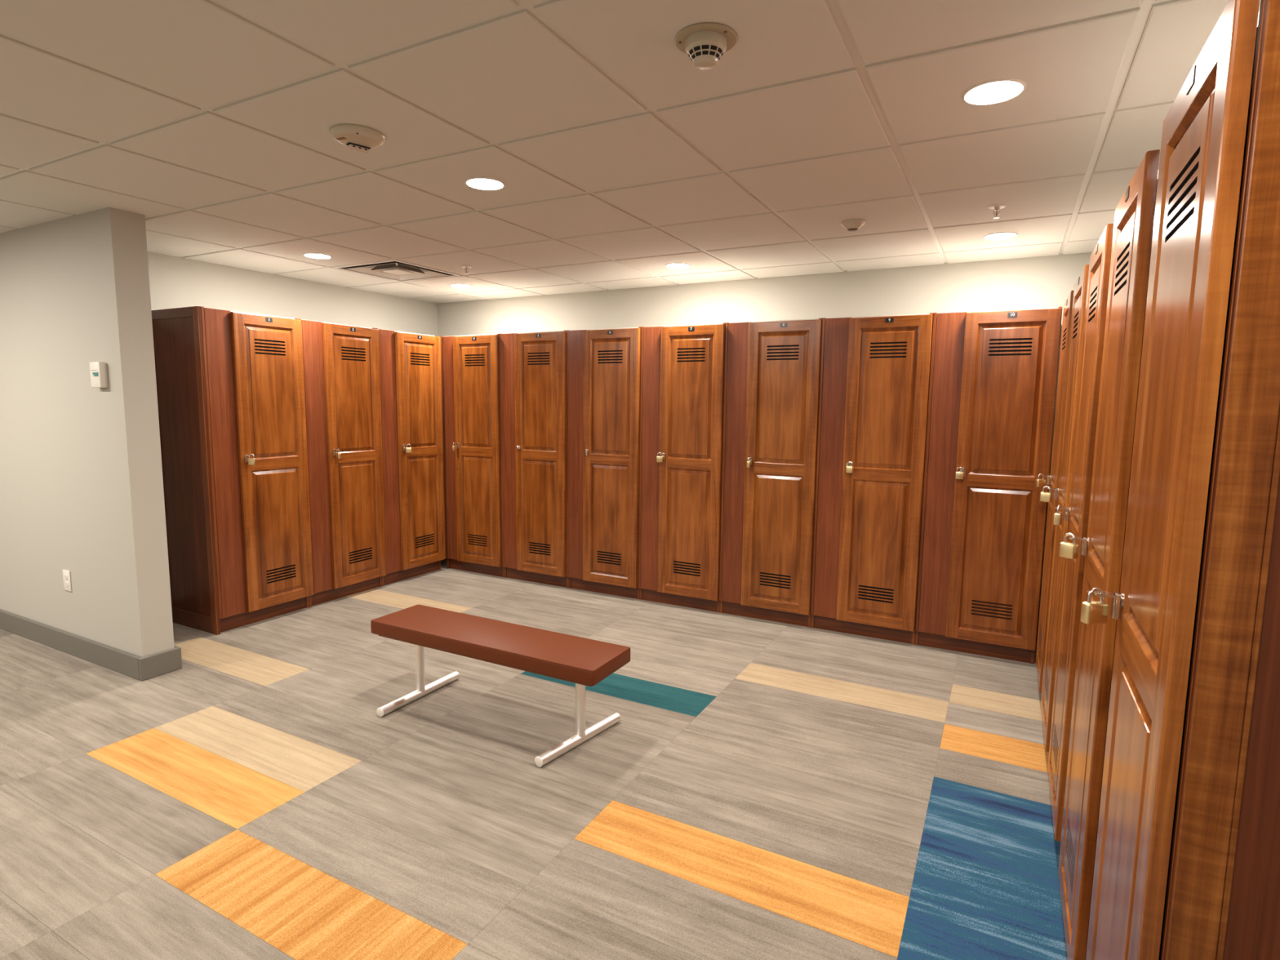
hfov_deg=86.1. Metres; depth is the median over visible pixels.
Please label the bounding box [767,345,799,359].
vent
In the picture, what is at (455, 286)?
diffuser
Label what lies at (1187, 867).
locker
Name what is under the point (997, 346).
vent
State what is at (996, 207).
sprinkler
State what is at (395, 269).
ceiling vent
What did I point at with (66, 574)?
wall outlet
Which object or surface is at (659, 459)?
padlock
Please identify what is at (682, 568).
vent
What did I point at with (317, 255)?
recessed light
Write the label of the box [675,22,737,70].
smoke detector
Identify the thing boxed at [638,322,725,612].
locker
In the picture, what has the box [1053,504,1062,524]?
padlock
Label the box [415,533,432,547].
vent
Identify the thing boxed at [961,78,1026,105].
recessed light
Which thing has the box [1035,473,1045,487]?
padlock
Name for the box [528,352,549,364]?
vent
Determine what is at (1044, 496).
padlock
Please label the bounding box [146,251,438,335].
wall
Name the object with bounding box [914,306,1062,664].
locker
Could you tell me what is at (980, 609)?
vent
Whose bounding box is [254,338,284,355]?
vent
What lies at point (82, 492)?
wall partition
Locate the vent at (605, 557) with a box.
[598,551,621,564]
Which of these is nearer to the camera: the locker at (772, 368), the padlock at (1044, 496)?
the padlock at (1044, 496)
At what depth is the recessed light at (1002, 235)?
3.51 m
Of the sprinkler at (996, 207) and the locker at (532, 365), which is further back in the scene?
the locker at (532, 365)
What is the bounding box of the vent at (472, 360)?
[466,354,484,366]
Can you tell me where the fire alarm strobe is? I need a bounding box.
[328,123,385,152]
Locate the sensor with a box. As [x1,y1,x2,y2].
[840,218,866,231]
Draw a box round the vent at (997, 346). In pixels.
[988,337,1032,355]
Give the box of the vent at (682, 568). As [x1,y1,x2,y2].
[674,560,700,576]
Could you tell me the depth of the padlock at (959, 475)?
3.75 m
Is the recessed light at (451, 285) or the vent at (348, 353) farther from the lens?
the recessed light at (451, 285)
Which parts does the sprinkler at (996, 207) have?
frame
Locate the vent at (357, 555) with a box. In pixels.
[349,547,371,563]
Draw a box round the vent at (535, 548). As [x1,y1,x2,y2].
[529,542,550,555]
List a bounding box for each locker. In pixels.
[151,306,313,635]
[298,318,386,607]
[376,328,445,586]
[440,333,504,577]
[499,330,568,587]
[565,326,640,599]
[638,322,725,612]
[719,318,822,627]
[810,312,933,644]
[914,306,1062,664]
[1035,289,1074,693]
[1040,264,1088,751]
[1047,223,1114,841]
[1057,149,1159,959]
[1085,0,1279,959]
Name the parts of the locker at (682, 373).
filler panel, panel, number plate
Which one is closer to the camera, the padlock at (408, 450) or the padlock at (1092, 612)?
the padlock at (1092, 612)
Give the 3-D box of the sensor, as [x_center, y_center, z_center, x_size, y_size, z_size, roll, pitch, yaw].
[1.024,-1.219,3.289,0.117,0.042,0.117,4,7,28]
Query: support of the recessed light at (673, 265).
in the ceiling
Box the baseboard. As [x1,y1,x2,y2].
[0,608,182,680]
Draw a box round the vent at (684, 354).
[677,347,705,361]
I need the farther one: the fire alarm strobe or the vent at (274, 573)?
the vent at (274, 573)
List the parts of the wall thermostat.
plate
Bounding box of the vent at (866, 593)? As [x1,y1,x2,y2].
[857,585,893,602]
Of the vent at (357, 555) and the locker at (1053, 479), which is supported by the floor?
the locker at (1053, 479)
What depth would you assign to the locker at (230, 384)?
4.14 m
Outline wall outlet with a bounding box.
[62,568,71,591]
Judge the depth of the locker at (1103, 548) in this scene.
1.52 m
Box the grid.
[0,0,1174,293]
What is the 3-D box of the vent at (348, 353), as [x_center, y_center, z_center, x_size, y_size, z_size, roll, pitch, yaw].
[-2.005,-0.877,4.770,0.003,0.113,0.220,4,7,28]
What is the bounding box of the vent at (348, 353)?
[341,346,364,360]
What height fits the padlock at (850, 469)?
0.069 m
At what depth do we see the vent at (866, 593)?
4.07 m
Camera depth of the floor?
2.45 m
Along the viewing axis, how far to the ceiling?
2.21 m
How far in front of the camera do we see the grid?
2.00 m
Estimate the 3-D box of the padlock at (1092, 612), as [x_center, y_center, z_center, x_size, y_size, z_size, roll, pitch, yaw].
[0.848,0.235,1.276,0.042,0.069,0.021,0,7,-8]
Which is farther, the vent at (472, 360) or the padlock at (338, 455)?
the vent at (472, 360)
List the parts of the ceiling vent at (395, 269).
louver blade, louver blade, plate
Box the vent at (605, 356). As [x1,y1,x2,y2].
[599,350,622,363]
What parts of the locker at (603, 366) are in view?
filler panel, panel, number plate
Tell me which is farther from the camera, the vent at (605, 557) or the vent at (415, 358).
the vent at (415, 358)
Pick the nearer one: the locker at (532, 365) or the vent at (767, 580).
the vent at (767, 580)
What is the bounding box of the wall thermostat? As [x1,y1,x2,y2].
[88,361,107,387]
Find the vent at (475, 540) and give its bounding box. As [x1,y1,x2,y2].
[469,533,487,546]
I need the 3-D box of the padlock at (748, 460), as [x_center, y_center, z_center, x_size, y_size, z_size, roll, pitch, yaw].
[0.685,-0.113,4.318,0.021,0.069,0.042,2,7,9]
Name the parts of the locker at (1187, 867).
number plate, panel, panel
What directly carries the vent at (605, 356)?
attached to the locker at (603, 366)
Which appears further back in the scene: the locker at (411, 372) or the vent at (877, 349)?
the locker at (411, 372)
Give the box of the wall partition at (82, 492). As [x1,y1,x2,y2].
[0,207,174,657]
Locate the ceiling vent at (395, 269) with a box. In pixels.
[333,258,460,281]
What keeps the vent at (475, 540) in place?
attached to the locker at (470, 364)
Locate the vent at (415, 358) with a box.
[409,352,428,365]
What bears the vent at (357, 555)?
attached to the locker at (342, 376)
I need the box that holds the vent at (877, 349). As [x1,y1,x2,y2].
[870,342,906,358]
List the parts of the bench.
post, seat, post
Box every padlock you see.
[247,453,256,465]
[335,448,341,458]
[405,444,411,453]
[452,442,457,450]
[656,452,662,462]
[746,456,750,467]
[845,461,853,473]
[955,466,964,479]
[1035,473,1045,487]
[1040,485,1052,502]
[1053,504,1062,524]
[1058,533,1078,559]
[1080,587,1108,624]
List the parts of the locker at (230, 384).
panel, filler panel, panel, number plate, door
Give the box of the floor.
[0,558,1067,959]
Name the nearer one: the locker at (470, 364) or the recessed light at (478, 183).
the recessed light at (478, 183)
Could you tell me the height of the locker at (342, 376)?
1.916 m
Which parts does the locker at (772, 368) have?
filler panel, panel, number plate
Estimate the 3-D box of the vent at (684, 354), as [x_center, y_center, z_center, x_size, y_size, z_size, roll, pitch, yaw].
[0.340,-0.820,4.494,0.220,0.113,0.003,4,7,28]
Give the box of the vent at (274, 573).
[266,564,294,582]
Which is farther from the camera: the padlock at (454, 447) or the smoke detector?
the padlock at (454, 447)
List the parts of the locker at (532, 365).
filler panel, panel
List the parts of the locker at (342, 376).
filler panel, panel, number plate, door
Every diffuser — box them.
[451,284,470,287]
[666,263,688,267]
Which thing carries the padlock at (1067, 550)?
hanging from the locker at (1103, 548)
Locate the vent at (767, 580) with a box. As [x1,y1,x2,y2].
[760,572,791,588]
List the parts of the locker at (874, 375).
filler panel, panel, number plate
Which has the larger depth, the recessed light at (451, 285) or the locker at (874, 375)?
the recessed light at (451, 285)
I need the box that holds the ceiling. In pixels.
[0,0,1260,303]
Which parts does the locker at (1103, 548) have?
number plate, panel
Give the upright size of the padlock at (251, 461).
0.069 m
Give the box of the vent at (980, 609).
[970,600,1012,619]
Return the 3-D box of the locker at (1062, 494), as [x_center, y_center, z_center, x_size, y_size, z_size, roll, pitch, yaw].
[1.930,0.166,2.676,0.595,1.916,0.612,4,7,28]
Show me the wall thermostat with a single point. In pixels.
(98, 370)
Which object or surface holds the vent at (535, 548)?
attached to the locker at (532, 365)
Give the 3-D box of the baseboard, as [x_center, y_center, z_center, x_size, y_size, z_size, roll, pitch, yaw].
[-4.005,0.822,4.315,3.579,0.115,0.192,4,7,28]
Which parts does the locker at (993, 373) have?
filler panel, panel, number plate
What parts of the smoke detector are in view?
mounting plate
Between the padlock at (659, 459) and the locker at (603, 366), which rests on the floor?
the locker at (603, 366)
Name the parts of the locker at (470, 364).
filler panel, panel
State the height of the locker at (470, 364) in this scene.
1.916 m
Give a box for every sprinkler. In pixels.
[460,265,471,274]
[987,204,1006,218]
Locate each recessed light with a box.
[302,253,332,258]
[449,284,471,287]
[464,177,505,190]
[665,262,690,268]
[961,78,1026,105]
[982,231,1017,239]
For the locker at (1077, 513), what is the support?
on the floor
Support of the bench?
on the floor
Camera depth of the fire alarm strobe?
2.23 m
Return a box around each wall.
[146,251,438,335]
[437,252,1092,636]
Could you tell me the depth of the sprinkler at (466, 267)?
4.47 m
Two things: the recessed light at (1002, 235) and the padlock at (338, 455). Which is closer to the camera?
the recessed light at (1002, 235)
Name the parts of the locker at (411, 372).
filler panel, panel, door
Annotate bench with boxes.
[370,604,630,767]
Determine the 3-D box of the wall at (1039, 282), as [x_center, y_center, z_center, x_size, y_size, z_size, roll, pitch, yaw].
[0.558,-0.360,5.139,5.655,2.376,0.120,4,7,28]
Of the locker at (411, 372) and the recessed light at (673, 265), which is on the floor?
the locker at (411, 372)
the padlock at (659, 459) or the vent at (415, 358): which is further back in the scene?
the vent at (415, 358)

